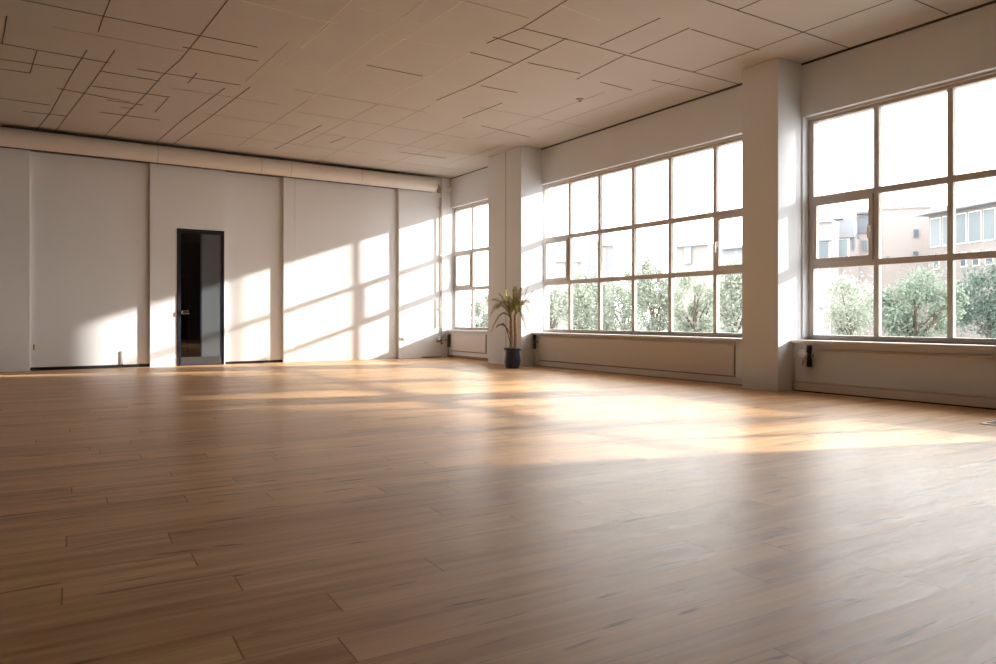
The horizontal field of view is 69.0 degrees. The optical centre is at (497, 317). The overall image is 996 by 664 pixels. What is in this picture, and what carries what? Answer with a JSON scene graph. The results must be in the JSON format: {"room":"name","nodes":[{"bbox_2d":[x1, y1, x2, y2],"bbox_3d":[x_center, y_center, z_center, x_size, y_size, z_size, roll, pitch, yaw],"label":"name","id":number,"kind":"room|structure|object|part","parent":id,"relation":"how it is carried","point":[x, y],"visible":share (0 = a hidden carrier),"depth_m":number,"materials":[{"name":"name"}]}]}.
{"room":"empty studio hall","nodes":[
{"label":"empty studio hall","id":0,"kind":"room"},
{"bbox_2d":[0,127,450,371],"bbox_3d":[-5.392,-0.940,11.032,11.000,3.380,0.345,0,0,-33],"label":"wall","id":1,"kind":"structure","parent":0,"point":[314,270],"depth_m":11.56,"materials":[{"name":"paint"}]},
{"bbox_3d":[-8.275,-0.940,9.088,4.047,3.380,0.061,0,0,-33],"label":"wall panel","id":2,"kind":"part","parent":1,"relation":"part of","materials":[{"name":"paint"}]},
{"bbox_2d":[33,344,45,349],"bbox_3d":[-6.495,0.420,10.270,0.150,0.080,0.020,0,0,-33],"label":"wall outlet","id":3,"kind":"object","parent":1,"relation":"attached to","point":[35,347],"visible":1,"depth_m":10.27,"materials":[{"name":"white plastic"}]},
{"bbox_2d":[30,364,148,370],"bbox_3d":[-5.950,0.728,10.629,1.527,0.045,0.013,0,0,-33],"label":"baseboard","id":4,"kind":"structure","parent":1,"relation":"attached to","point":[126,365],"depth_m":10.60,"materials":[{"name":"wood"}]},
{"bbox_3d":[-4.838,-0.940,11.325,1.094,3.380,0.061,0,0,-33],"label":"wall panel","id":5,"kind":"part","parent":1,"relation":"part of","materials":[{"name":"paint"}]},
{"bbox_2d":[177,228,223,365],"bbox_3d":[-4.688,-0.315,11.425,0.700,2.130,0.155,0,0,-33],"label":"door","id":6,"kind":"structure","parent":1,"relation":"in","point":[200,253],"depth_m":11.38,"materials":[{"name":"grey metal"}]},
{"bbox_3d":[-4.802,-0.347,11.317,0.286,1.925,0.008,0,0,-33],"label":"pane","id":7,"kind":"part","parent":6,"relation":"part of","materials":[{"name":"black glass"}]},
{"bbox_3d":[-4.677,0.676,11.408,0.596,0.123,0.040,0,0,-33],"label":"rail","id":8,"kind":"part","parent":6,"relation":"part of","materials":[{"name":"grey metal"}]},
{"bbox_3d":[-4.542,-0.347,11.486,0.286,1.925,0.008,0,0,-33],"label":"frosted pane","id":9,"kind":"part","parent":6,"relation":"part of","materials":[{"name":"grey glass"}]},
{"bbox_2d":[0,127,440,192],"bbox_3d":[-5.467,-2.462,10.742,10.459,0.264,0.330,0,0,-33],"label":"ventilation duct","id":10,"kind":"object","parent":1,"relation":"attached to","point":[12,138],"visible":1,"depth_m":11.16,"materials":[{"name":"white metal"}]},
{"bbox_3d":[-5.578,-2.362,10.777,10.310,0.045,0.150,0,0,-33],"label":"support rail","id":11,"kind":"part","parent":10,"relation":"part of","materials":[{"name":"white metal"}]},
{"bbox_2d":[225,360,281,363],"bbox_3d":[-4.003,0.730,11.897,0.924,0.040,0.013,0,0,-33],"label":"baseboard","id":12,"kind":"structure","parent":1,"relation":"attached to","point":[262,361],"depth_m":11.88,"materials":[{"name":"wood"}]},
{"bbox_3d":[-2.645,-0.940,12.753,1.887,3.380,0.061,0,0,-33],"label":"wall panel","id":13,"kind":"part","parent":1,"relation":"part of","materials":[{"name":"paint"}]},
{"bbox_3d":[-1.470,-0.940,13.480,0.875,3.380,0.123,0,0,-33],"label":"wall panel","id":14,"kind":"part","parent":1,"relation":"part of","materials":[{"name":"paint"}]},
{"bbox_2d":[438,198,441,326],"bbox_3d":[-1.091,-1.035,13.626,0.040,2.430,0.050,0,0,-33],"label":"conduit pipe","id":15,"kind":"object","parent":1,"relation":"attached to","point":[440,207],"visible":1,"depth_m":13.61,"materials":[{"name":"metal"}]},
{"bbox_3d":[-1.018,-0.940,13.761,0.190,3.380,0.146,0,0,-33],"label":"corner casing","id":16,"kind":"part","parent":1,"relation":"part of","materials":[{"name":"paint"}]},
{"bbox_2d":[0,0,993,178],"bbox_3d":[-1.337,-2.730,4.619,11.200,0.200,15.600,0,0,-33],"label":"ceiling","id":17,"kind":"structure","parent":0,"point":[468,27],"depth_m":7.60,"materials":[{"name":"white paint"}]},
{"bbox_2d":[54,0,679,169],"bbox_3d":[-1.853,-2.630,8.990,6.304,0.002,6.718,0,0,-33],"label":"trim","id":18,"kind":"structure","parent":17,"relation":"attached to","point":[462,0],"depth_m":9.48,"materials":[{"name":"metal"}]},
{"bbox_2d":[240,0,598,101],"bbox_3d":[-0.727,-2.630,7.439,3.067,0.002,2.939,0,0,-5],"label":"trim","id":19,"kind":"structure","parent":17,"relation":"attached to","point":[305,43],"depth_m":6.78,"materials":[{"name":"metal"}]},
{"bbox_2d":[0,0,948,157],"bbox_3d":[-1.434,-2.629,8.016,7.145,0.004,9.010,0,0,-33],"label":"trim","id":20,"kind":"structure","parent":17,"relation":"attached to","point":[23,0],"depth_m":7.38,"materials":[{"name":"metal"}]},
{"bbox_2d":[0,357,995,663],"bbox_3d":[-1.337,0.850,4.619,11.200,0.200,15.600,0,0,-33],"label":"floor","id":21,"kind":"structure","parent":0,"point":[438,510],"depth_m":2.69,"materials":[{"name":"brown wood"}]},
{"bbox_2d":[490,285,533,368],"bbox_3d":[0.214,0.132,10.664,0.672,1.237,0.481,0,0,-16],"label":"potted palm","id":22,"kind":"object","parent":21,"relation":"on","point":[512,360],"visible":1,"depth_m":10.67,"materials":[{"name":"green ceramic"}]},
{"bbox_3d":[0.192,0.251,10.728,0.054,0.484,0.061,0,0,42],"label":"stem","id":23,"kind":"part","parent":22,"relation":"part of","materials":[{"name":"brown plant"}]},
{"bbox_3d":[0.254,0.221,10.728,0.052,0.543,0.060,0,0,42],"label":"stem","id":24,"kind":"part","parent":22,"relation":"part of","materials":[{"name":"brown plant"}]},
{"bbox_2d":[504,347,520,368],"bbox_3d":[0.214,0.599,10.723,0.262,0.302,0.262,0,0,-33],"label":"pot","id":25,"kind":"object","parent":21,"relation":"on","point":[512,360],"depth_m":10.63,"materials":[{"name":"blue ceramic"}]},
{"bbox_2d":[979,420,995,425],"bbox_3d":[3.559,0.745,5.091,0.280,0.011,0.210,0,0,-33],"label":"box","id":26,"kind":"object","parent":21,"relation":"on","point":[993,423],"visible":1,"depth_m":5.08,"materials":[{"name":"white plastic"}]},
{"bbox_2d":[488,146,541,365],"bbox_3d":[0.261,-0.940,11.619,0.403,3.380,0.950,0,0,-33],"label":"column","id":27,"kind":"structure","parent":0,"point":[514,175],"depth_m":11.31,"materials":[{"name":"white paint"}]},
{"bbox_2d":[451,3,995,344],"bbox_3d":[3.200,-0.940,7.668,0.230,3.380,15.360,0,0,-33],"label":"wall","id":28,"kind":"structure","parent":0,"point":[963,45],"depth_m":7.52,"materials":[{"name":"white paint"}]},
{"bbox_2d":[436,333,450,355],"bbox_3d":[-1.016,0.515,13.563,0.288,0.430,0.089,0,0,-29],"label":"radiator valve","id":29,"kind":"object","parent":28,"relation":"attached to","point":[440,339],"visible":1,"depth_m":13.57,"materials":[{"name":"black plastic"}]},
{"bbox_2d":[447,355,487,360],"bbox_3d":[-0.424,0.725,12.900,0.015,0.050,1.935,0,0,-33],"label":"baseboard","id":30,"kind":"structure","parent":28,"relation":"attached to","point":[451,356],"depth_m":13.05,"materials":[{"name":"brown wood"}]},
{"bbox_2d":[451,334,486,353],"bbox_3d":[-0.541,0.463,13.073,0.022,0.335,1.238,0,0,-33],"label":"radiator cover","id":31,"kind":"object","parent":28,"relation":"attached to","point":[459,342],"visible":1,"depth_m":13.01,"materials":[{"name":"metal"}]},
{"bbox_2d":[453,200,487,329],"bbox_3d":[-0.222,-0.925,12.946,0.125,2.310,2.180,0,0,-33],"label":"window","id":32,"kind":"structure","parent":28,"relation":"in","point":[471,252],"depth_m":13.37,"materials":[{"name":"beige metal"}]},
{"bbox_3d":[-0.645,-0.880,13.560,0.044,0.646,0.578,0,0,-33],"label":"sash","id":33,"kind":"part","parent":32,"relation":"part of","materials":[{"name":"glass"}]},
{"bbox_2d":[532,335,537,348],"bbox_3d":[0.573,0.375,11.172,0.089,0.220,0.058,0,0,-33],"label":"radiator valve","id":34,"kind":"object","parent":28,"relation":"attached to","point":[534,336],"visible":1,"depth_m":11.14,"materials":[{"name":"black plastic"}]},
{"bbox_2d":[538,335,735,376],"bbox_3d":[1.623,0.470,9.594,0.050,0.389,3.710,0,0,-33],"label":"radiator cover","id":35,"kind":"object","parent":28,"relation":"attached to","point":[711,358],"visible":1,"depth_m":9.23,"materials":[{"name":"metal"}]},
{"bbox_3d":[1.633,0.282,9.602,0.025,0.012,3.668,0,0,-33],"label":"rail","id":36,"kind":"part","parent":35,"relation":"part of","materials":[{"name":"paint"}]},
{"bbox_2d":[534,360,741,385],"bbox_3d":[1.679,0.708,9.535,0.022,0.085,4.080,0,0,-33],"label":"baseboard","id":37,"kind":"structure","parent":28,"relation":"attached to","point":[735,380],"depth_m":9.20,"materials":[{"name":"paint"}]},
{"bbox_2d":[542,135,741,337],"bbox_3d":[1.884,-0.925,9.693,0.146,2.310,4.250,0,0,-33],"label":"window","id":38,"kind":"structure","parent":28,"relation":"in","point":[717,215],"depth_m":9.75,"materials":[{"name":"beige metal"}]},
{"bbox_3d":[0.905,-0.880,11.180,0.044,0.646,0.578,0,0,-33],"label":"sash","id":39,"kind":"part","parent":38,"relation":"part of","materials":[{"name":"glass"}]},
{"bbox_3d":[2.568,-0.833,8.547,0.043,0.135,0.028,0,0,-33],"label":"handle","id":40,"kind":"part","parent":38,"relation":"part of","materials":[{"name":"white plastic"}]},
{"bbox_3d":[2.799,-0.880,8.271,0.044,0.646,0.758,0,0,-33],"label":"sash","id":41,"kind":"part","parent":38,"relation":"part of","materials":[{"name":"clear glass"}]},
{"bbox_2d":[446,330,995,396],"bbox_3d":[3.170,0.490,7.434,0.295,0.520,15.000,0,0,-33],"label":"trim","id":42,"kind":"structure","parent":28,"relation":"attached to","point":[948,374],"depth_m":6.67,"materials":[{"name":"white paint"}]},
{"bbox_3d":[-0.364,0.245,12.931,0.220,0.030,1.928,0,0,-33],"label":"sill","id":43,"kind":"part","parent":42,"relation":"part of","materials":[{"name":"paint"}]},
{"bbox_3d":[1.765,0.245,9.591,0.295,0.030,4.086,0,0,-33],"label":"sill","id":44,"kind":"part","parent":42,"relation":"part of","materials":[{"name":"paint"}]},
{"bbox_3d":[4.128,0.245,5.962,0.295,0.030,3.688,0,0,-33],"label":"sill","id":45,"kind":"part","parent":42,"relation":"part of","materials":[{"name":"paint"}]},
{"bbox_2d":[451,0,995,178],"bbox_3d":[3.194,-2.623,7.449,0.021,0.015,15.000,0,0,-33],"label":"trim","id":46,"kind":"structure","parent":28,"relation":"attached to","point":[994,1],"depth_m":7.29,"materials":[{"name":"white paint"}]},
{"bbox_2d":[797,345,813,366],"bbox_3d":[3.096,0.385,7.296,0.089,0.220,0.159,0,0,-33],"label":"radiator valve","id":47,"kind":"object","parent":28,"relation":"attached to","point":[806,353],"visible":1,"depth_m":7.24,"materials":[{"name":"black plastic"}]},
{"bbox_2d":[792,382,995,409],"bbox_3d":[5.101,0.708,4.266,0.035,0.085,7.585,0,0,-33],"label":"trim","id":48,"kind":"structure","parent":28,"relation":"attached to","point":[971,402],"depth_m":6.52,"materials":[{"name":"paint"}]},
{"bbox_2d":[794,380,995,398],"bbox_3d":[5.078,0.655,4.302,0.036,0.036,7.470,0,0,-33],"label":"pipe","id":49,"kind":"object","parent":28,"relation":"attached to","point":[795,381],"visible":1,"depth_m":6.51,"materials":[{"name":"white metal"}]},
{"bbox_2d":[807,70,995,344],"bbox_3d":[4.152,-0.925,6.208,0.146,2.310,3.275,0,0,-33],"label":"window","id":50,"kind":"structure","parent":28,"relation":"in","point":[874,258],"depth_m":6.96,"materials":[{"name":"beige metal"}]},
{"bbox_3d":[3.454,-0.880,7.264,0.044,0.646,0.633,0,0,-33],"label":"sash","id":51,"kind":"part","parent":50,"relation":"part of","materials":[{"name":"clear glass"}]},
{"bbox_3d":[3.579,-0.833,6.994,0.043,0.135,0.028,0,0,-33],"label":"handle","id":52,"kind":"part","parent":50,"relation":"part of","materials":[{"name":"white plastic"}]},
{"bbox_2d":[816,348,995,358],"bbox_3d":[5.142,0.320,4.195,0.038,0.038,7.220,0,0,-33],"label":"pipe","id":53,"kind":"object","parent":28,"relation":"attached to","point":[986,356],"visible":1,"depth_m":6.42,"materials":[{"name":"white metal"}]},
{"bbox_2d":[742,57,801,391],"bbox_3d":[2.873,-0.940,7.610,0.400,3.380,0.440,0,0,-33],"label":"column","id":54,"kind":"structure","parent":0,"point":[771,89],"depth_m":7.46,"materials":[{"name":"white paint"}]},
{"label":"outside","id":55,"kind":"structure","parent":0,"visible":0},
{"bbox_2d":[460,324,664,330],"bbox_3d":[97.251,5.500,242.301,412.600,0.300,540.000,0,0,-33],"label":"ground","id":56,"kind":"structure","parent":55,"point":[618,324],"depth_m":431.01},
{"bbox_2d":[465,290,487,327],"bbox_3d":[-0.907,1.711,44.083,2.473,7.287,2.266,0,0,42],"label":"street tree","id":57,"kind":"object","parent":56,"relation":"on","point":[479,310],"visible":0.34,"depth_m":43.69,"materials":[{"name":"green plant"}]},
{"bbox_2d":[549,260,574,328],"bbox_3d":[3.215,0.777,43.936,3.326,9.154,3.057,0,0,25],"label":"street tree","id":58,"kind":"object","parent":56,"relation":"on","point":[554,304],"visible":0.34,"depth_m":43.46,"materials":[{"name":"green plant"}]},
{"bbox_2d":[553,260,582,328],"bbox_3d":[23.503,-6.759,244.700,13.274,24.219,13.760,0,0,-33],"label":"tower block","id":59,"kind":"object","parent":56,"relation":"on","point":[560,265],"visible":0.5,"depth_m":240.01,"materials":[{"name":"white concrete"}]},
{"bbox_2d":[559,260,617,329],"bbox_3d":[4.476,1.185,37.050,3.060,8.338,3.198,0,0,-33],"label":"street tree","id":60,"kind":"object","parent":56,"relation":"on","point":[582,303],"visible":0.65,"depth_m":36.44,"materials":[{"name":"green plant"}]},
{"bbox_2d":[584,239,597,326],"bbox_3d":[27.517,-8.766,215.000,7.883,28.233,9.961,0,0,-33],"label":"tower block","id":61,"kind":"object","parent":56,"relation":"on","point":[590,245],"visible":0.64,"depth_m":210.00,"materials":[{"name":"white concrete"}]},
{"bbox_2d":[595,244,614,329],"bbox_3d":[28.828,-6.877,195.750,9.675,24.455,12.334,0,0,-33],"label":"tower block","id":62,"kind":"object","parent":56,"relation":"on","point":[608,249],"visible":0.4,"depth_m":190.00,"materials":[{"name":"white concrete"}]},
{"bbox_2d":[594,261,655,330],"bbox_3d":[7.650,0.930,45.112,3.784,8.848,3.621,0,0,-33],"label":"street tree","id":63,"kind":"object","parent":56,"relation":"on","point":[620,290],"visible":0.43,"depth_m":44.28,"materials":[{"name":"green plant"}]},
{"bbox_2d":[625,245,685,331],"bbox_3d":[8.147,0.766,38.056,3.040,9.176,3.058,0,0,-33],"label":"street tree","id":64,"kind":"object","parent":56,"relation":"on","point":[659,299],"visible":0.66,"depth_m":37.62,"materials":[{"name":"green plant"}]},
{"bbox_2d":[667,263,728,332],"bbox_3d":[12.317,0.962,45.019,5.153,8.785,4.162,0,0,-22],"label":"street tree","id":65,"kind":"object","parent":56,"relation":"on","point":[705,326],"visible":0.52,"depth_m":44.67,"materials":[{"name":"green plant"}]},
{"bbox_2d":[674,243,728,332],"bbox_3d":[44.068,-4.749,152.320,15.888,20.197,10.492,0,0,-33],"label":"tower block","id":66,"kind":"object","parent":56,"relation":"on","point":[701,255],"visible":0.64,"depth_m":147.22,"materials":[{"name":"white concrete"}]},
{"bbox_2d":[703,252,741,332],"bbox_3d":[12.489,0.944,37.898,3.251,8.821,2.986,0,0,25],"label":"street tree","id":67,"kind":"object","parent":56,"relation":"on","point":[730,313],"visible":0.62,"depth_m":37.49,"materials":[{"name":"green plant"}]},
{"bbox_2d":[721,245,741,332],"bbox_3d":[40.538,-2.601,109.963,13.057,15.902,7.659,0,0,-33],"label":"tower block","id":68,"kind":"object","parent":56,"relation":"on","point":[726,251],"visible":0.07,"depth_m":108.29,"materials":[{"name":"white concrete"}]},
{"bbox_2d":[818,220,838,334],"bbox_3d":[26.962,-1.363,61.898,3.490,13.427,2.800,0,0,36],"label":"building","id":69,"kind":"structure","parent":56,"relation":"on","point":[828,229],"depth_m":60.37,"materials":[{"name":"white concrete"}]},
{"bbox_3d":[27.084,-5.625,60.361,0.684,1.233,0.130,0,0,36],"label":"pane","id":70,"kind":"part","parent":69,"relation":"part of","materials":[{"name":"glass"}]},
{"bbox_2d":[832,218,858,334],"bbox_3d":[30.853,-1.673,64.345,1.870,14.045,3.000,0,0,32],"label":"building","id":71,"kind":"structure","parent":56,"relation":"on","point":[848,228],"depth_m":63.30,"materials":[{"name":"white concrete"}]},
{"bbox_3d":[30.113,-6.054,63.553,1.003,1.562,0.130,0,0,32],"label":"pane","id":72,"kind":"part","parent":71,"relation":"part of","materials":[{"name":"clear glass"}]},
{"bbox_3d":[30.908,-6.397,63.050,0.189,0.940,0.130,0,0,32],"label":"pane","id":73,"kind":"part","parent":71,"relation":"part of","materials":[{"name":"grey glass"}]},
{"bbox_2d":[818,270,873,335],"bbox_3d":[21.361,1.112,44.255,3.995,8.484,3.968,0,0,-39],"label":"street tree","id":74,"kind":"object","parent":56,"relation":"on","point":[855,316],"visible":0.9,"depth_m":43.62,"materials":[{"name":"green plant"}]},
{"bbox_2d":[856,211,884,335],"bbox_3d":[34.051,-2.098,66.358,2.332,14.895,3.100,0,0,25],"label":"building","id":75,"kind":"structure","parent":56,"relation":"on","point":[861,217],"depth_m":65.57,"materials":[{"name":"white concrete"}]},
{"bbox_3d":[33.184,-8.384,65.691,1.093,1.450,0.250,0,0,25],"label":"cladding panel","id":76,"kind":"part","parent":75,"relation":"part of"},
{"bbox_3d":[33.223,-6.478,65.628,0.388,0.979,0.130,0,0,25],"label":"pane","id":77,"kind":"part","parent":75,"relation":"part of","materials":[{"name":"grey glass"}]},
{"bbox_2d":[882,203,930,336],"bbox_3d":[42.494,-3.097,78.564,13.098,16.894,11.627,0,0,-33],"label":"building","id":78,"kind":"structure","parent":56,"relation":"on","point":[906,234],"depth_m":72.82,"materials":[{"name":"white concrete"}]},
{"bbox_3d":[40.853,-11.210,73.409,3.285,0.668,0.100,0,0,21],"label":"roof railing","id":79,"kind":"part","parent":78,"relation":"part of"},
{"bbox_3d":[41.757,-8.421,72.406,0.421,0.730,0.130,0,0,21],"label":"pane","id":80,"kind":"part","parent":78,"relation":"part of","materials":[{"name":"grey glass"}]},
{"bbox_2d":[862,253,973,336],"bbox_3d":[20.649,1.135,36.014,4.627,8.438,4.362,0,0,15],"label":"street tree","id":81,"kind":"object","parent":56,"relation":"on","point":[904,323],"visible":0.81,"depth_m":35.41,"materials":[{"name":"green plant"}]},
{"bbox_2d":[914,196,995,338],"bbox_3d":[45.854,-2.150,59.961,17.993,15.000,19.122,0,0,-33],"label":"building","id":82,"kind":"structure","parent":56,"relation":"on","point":[976,219],"depth_m":61.80,"materials":[{"name":"white concrete"}]},
{"bbox_3d":[39.322,-7.647,65.181,0.120,2.458,1.050,0,0,-10],"label":"pane","id":83,"kind":"part","parent":82,"relation":"part of","materials":[{"name":"clear glass"}]},
{"bbox_3d":[39.583,-7.647,63.724,0.120,2.458,1.204,0,0,-10],"label":"pane","id":84,"kind":"part","parent":82,"relation":"part of","materials":[{"name":"clear glass"}]},
{"bbox_3d":[39.833,-7.647,62.326,0.120,2.458,0.960,0,0,-10],"label":"pane","id":85,"kind":"part","parent":82,"relation":"part of","materials":[{"name":"clear glass"}]},
{"bbox_3d":[39.871,-4.961,62.114,0.120,1.092,0.508,0,0,-10],"label":"pane","id":86,"kind":"part","parent":82,"relation":"part of","materials":[{"name":"grey glass"}]},
{"bbox_3d":[40.081,-7.647,60.943,0.120,2.458,1.193,0,0,-10],"label":"pane","id":87,"kind":"part","parent":82,"relation":"part of","materials":[{"name":"clear glass"}]},
{"bbox_3d":[40.099,-4.961,60.838,0.120,1.092,0.569,0,0,-10],"label":"pane","id":88,"kind":"part","parent":82,"relation":"part of","materials":[{"name":"grey glass"}]},
{"bbox_3d":[40.335,-7.647,59.521,0.120,2.458,1.050,0,0,-10],"label":"pane","id":89,"kind":"part","parent":82,"relation":"part of","materials":[{"name":"clear glass"}]},
{"bbox_2d":[942,260,995,338],"bbox_3d":[29.940,0.753,44.134,4.454,9.202,5.890,0,0,-36],"label":"street tree","id":90,"kind":"object","parent":56,"relation":"on","point":[989,313],"visible":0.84,"depth_m":44.00,"materials":[{"name":"green plant"}]}
]}

